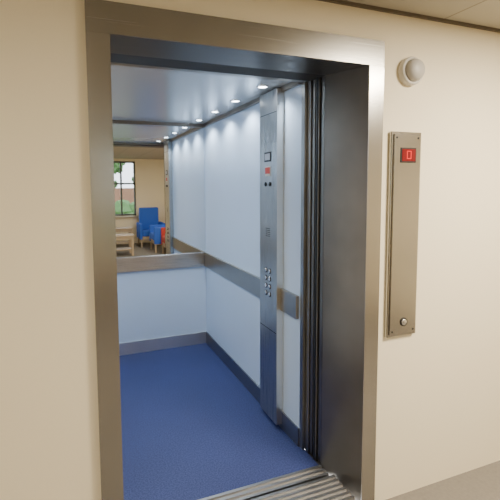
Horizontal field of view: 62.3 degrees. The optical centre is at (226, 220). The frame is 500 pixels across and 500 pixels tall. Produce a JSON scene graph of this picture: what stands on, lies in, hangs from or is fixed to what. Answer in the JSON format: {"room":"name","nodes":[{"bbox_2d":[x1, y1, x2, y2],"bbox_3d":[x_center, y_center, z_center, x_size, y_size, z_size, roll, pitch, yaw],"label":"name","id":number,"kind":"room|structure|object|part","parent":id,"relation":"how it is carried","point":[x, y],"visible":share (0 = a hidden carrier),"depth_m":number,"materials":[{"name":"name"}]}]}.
{"room":"elevator lobby","nodes":[
{"label":"elevator lobby","id":0,"kind":"room"},
{"bbox_2d":[113,123,206,342],"bbox_3d":[-0.836,0.175,3.779,1.337,2.125,0.030,-2,5,-21],"label":"wall","id":1,"kind":"structure","parent":0,"point":[152,304],"depth_m":3.90,"materials":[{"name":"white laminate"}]},
{"bbox_2d":[112,120,202,126],"bbox_3d":[-0.845,-0.868,3.666,1.315,0.028,0.022,-2,5,-21],"label":"trim","id":2,"kind":"structure","parent":1,"relation":"attached to","point":[114,121],"depth_m":3.73,"materials":[{"name":"metal"}]},
{"bbox_2d":[113,124,204,257],"bbox_3d":[-0.833,-0.261,3.727,1.330,1.187,0.006,-2,5,-21],"label":"mirror","id":3,"kind":"object","parent":1,"relation":"attached to","point":[159,173],"depth_m":3.80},
{"bbox_2d":[119,331,205,355],"bbox_3d":[-0.826,1.180,3.840,1.327,0.112,0.010,-2,5,-21],"label":"baseboard","id":4,"kind":"structure","parent":1,"relation":"attached to","point":[147,345],"depth_m":3.91,"materials":[{"name":"metal"}]},
{"bbox_2d":[111,65,289,123],"bbox_3d":[-0.525,-0.838,2.855,1.397,0.040,1.825,-2,5,-21],"label":"ceiling","id":5,"kind":"structure","parent":0,"point":[138,93],"depth_m":2.61,"materials":[{"name":"grey metal"}]},
{"bbox_2d":[257,85,268,88],"bbox_3d":[0.213,-0.787,2.440,0.072,0.005,0.072,-2,5,-21],"label":"recessed light","id":6,"kind":"object","parent":5,"relation":"in","point":[259,86],"visible":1,"depth_m":2.43,"materials":[{"name":"silver metal"}]},
{"bbox_2d":[111,62,303,82],"bbox_3d":[-0.078,-0.745,2.059,1.066,0.021,0.040,-2,5,-21],"label":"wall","id":7,"kind":"structure","parent":0,"point":[112,63],"depth_m":2.05,"materials":[{"name":"metal"}]},
{"bbox_2d":[119,343,317,499],"bbox_3d":[-0.480,1.331,2.956,1.377,0.050,1.966,-2,5,-21],"label":"floor","id":8,"kind":"structure","parent":0,"point":[191,430],"depth_m":2.58,"materials":[{"name":"blue carpet"}]},
{"bbox_2d":[0,0,499,499],"bbox_3d":[-0.005,0.314,1.885,6.500,2.602,0.200,-2,5,-21],"label":"wall","id":9,"kind":"structure","parent":0,"point":[438,412],"depth_m":1.78,"materials":[{"name":"beige paint"}]},
{"bbox_2d":[111,53,324,80],"bbox_3d":[0.016,-0.828,1.990,2.378,0.198,0.134,-2,5,-21],"label":"hanger","id":10,"kind":"object","parent":9,"relation":"attached to","point":[117,58],"visible":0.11,"depth_m":1.96,"materials":[{"name":"grey metal"}]},
{"bbox_2d":[305,80,312,452],"bbox_3d":[0.741,0.283,2.422,0.612,2.115,0.030,-2,5,-21],"label":"door leaf","id":11,"kind":"structure","parent":10,"relation":"hanging from","point":[310,83],"depth_m":2.30,"materials":[{"name":"metal"}]},
{"bbox_2d":[310,79,315,455],"bbox_3d":[0.757,0.286,2.393,0.604,2.115,0.024,-2,5,-21],"label":"door leaf","id":12,"kind":"structure","parent":10,"relation":"hanging from","point":[314,80],"depth_m":2.28,"materials":[{"name":"metal"}]},
{"bbox_2d":[313,77,321,459],"bbox_3d":[0.777,0.288,2.360,0.630,2.115,0.028,-2,5,-21],"label":"door leaf","id":13,"kind":"structure","parent":10,"relation":"hanging from","point":[319,78],"depth_m":2.24,"materials":[{"name":"metal"}]},
{"bbox_3d":[0.484,0.299,2.249,0.004,2.115,0.012,-2,5,-21],"label":"rubber edge","id":14,"kind":"part","parent":13,"relation":"part of","materials":[{"name":"black rubber"}]},
{"bbox_2d":[318,76,324,463],"bbox_3d":[0.797,0.291,2.328,0.616,2.115,0.028,-2,5,-21],"label":"door leaf","id":15,"kind":"structure","parent":10,"relation":"hanging from","point":[323,77],"depth_m":2.21,"materials":[{"name":"metal"}]},
{"bbox_2d":[84,0,384,499],"bbox_3d":[0.097,0.340,1.906,1.355,2.347,0.277,-2,5,-21],"label":"door frame","id":16,"kind":"structure","parent":9,"relation":"attached to","point":[103,18],"depth_m":1.98,"materials":[{"name":"metal"}]},
{"bbox_2d":[199,465,328,499],"bbox_3d":[0.027,1.395,2.055,1.083,0.040,0.080,-2,5,-21],"label":"sill","id":17,"kind":"structure","parent":9,"relation":"attached to","point":[262,488],"depth_m":2.13,"materials":[{"name":"metal"}]},
{"bbox_2d":[250,475,354,499],"bbox_3d":[0.087,1.450,1.932,1.105,0.130,0.175,-2,5,-21],"label":"sill","id":18,"kind":"structure","parent":9,"relation":"attached to","point":[329,487],"depth_m":2.08,"materials":[{"name":"metal"}]},
{"bbox_2d":[384,131,420,337],"bbox_3d":[0.894,0.079,2.084,0.190,1.035,0.034,-2,5,-21],"label":"panel","id":19,"kind":"object","parent":9,"relation":"attached to","point":[404,158],"visible":1,"depth_m":2.07,"materials":[{"name":"metal"}]},
{"bbox_2d":[318,0,499,32],"bbox_3d":[0.023,-0.968,1.681,6.500,0.014,0.014,-2,5,-21],"label":"trim","id":20,"kind":"structure","parent":9,"relation":"attached to","point":[341,2],"depth_m":2.00,"materials":[{"name":"brown"}]},
{"bbox_2d":[398,56,424,85],"bbox_3d":[0.913,-0.730,2.008,0.136,0.136,0.071,-2,5,-21],"label":"fire alarm","id":21,"kind":"object","parent":9,"relation":"attached to","point":[411,70],"visible":1,"depth_m":1.99,"materials":[{"name":"grey plastic"}]},
{"bbox_2d":[204,84,301,426],"bbox_3d":[0.117,0.215,3.197,0.030,2.125,1.797,-2,5,-21],"label":"wall","id":22,"kind":"structure","parent":0,"point":[232,143],"depth_m":3.08,"materials":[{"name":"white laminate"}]},
{"bbox_2d":[117,252,298,318],"bbox_3d":[-0.517,0.465,2.966,1.337,0.137,1.755,-2,5,-21],"label":"handrail","id":23,"kind":"object","parent":22,"relation":"attached to","point":[289,301],"visible":0.52,"depth_m":3.72,"materials":[{"name":"silver metal"}]},
{"bbox_3d":[-0.835,0.402,3.769,1.314,0.137,0.022,-2,5,-21],"label":"rail","id":24,"kind":"part","parent":23,"relation":"part of","materials":[{"name":"metal"}]},
{"bbox_3d":[0.098,0.441,3.198,0.022,0.137,1.754,-2,5,-21],"label":"rail","id":25,"kind":"part","parent":23,"relation":"part of","materials":[{"name":"metal"}]},
{"bbox_2d":[202,82,301,127],"bbox_3d":[0.090,-0.828,3.090,0.022,0.028,1.765,-2,5,-21],"label":"trim","id":26,"kind":"structure","parent":22,"relation":"attached to","point":[290,85],"depth_m":2.97,"materials":[{"name":"metal"}]},
{"bbox_2d":[206,331,298,446],"bbox_3d":[0.111,1.220,3.259,0.010,0.112,1.765,-2,5,-21],"label":"baseboard","id":27,"kind":"structure","parent":22,"relation":"attached to","point":[288,426],"depth_m":3.14,"materials":[{"name":"metal"}]},
{"bbox_2d":[260,88,283,424],"bbox_3d":[0.283,0.248,2.642,0.054,2.087,0.239,-2,5,-21],"label":"control panel","id":28,"kind":"object","parent":22,"relation":"attached to","point":[272,102],"depth_m":2.59,"materials":[{"name":"silver metal"}]},
{"bbox_2d":[299,81,307,449],"bbox_3d":[0.456,0.281,2.350,0.061,2.125,0.032,-2,5,-21],"label":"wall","id":29,"kind":"structure","parent":0,"point":[304,123],"depth_m":2.33,"materials":[{"name":"metal"}]},
{"bbox_2d":[345,0,499,28],"bbox_3d":[1.139,-0.795,-1.253,6.500,0.100,6.700,-2,5,-21],"label":"ceiling","id":30,"kind":"structure","parent":0,"point":[478,12],"depth_m":1.96,"materials":[{"name":"tile"}]},
{"bbox_2d":[386,460,499,499],"bbox_3d":[1.194,1.806,-1.135,6.500,0.100,6.500,-2,5,-21],"label":"floor","id":31,"kind":"structure","parent":0,"point":[481,483],"depth_m":2.27,"materials":[{"name":"carpet"}]}
]}

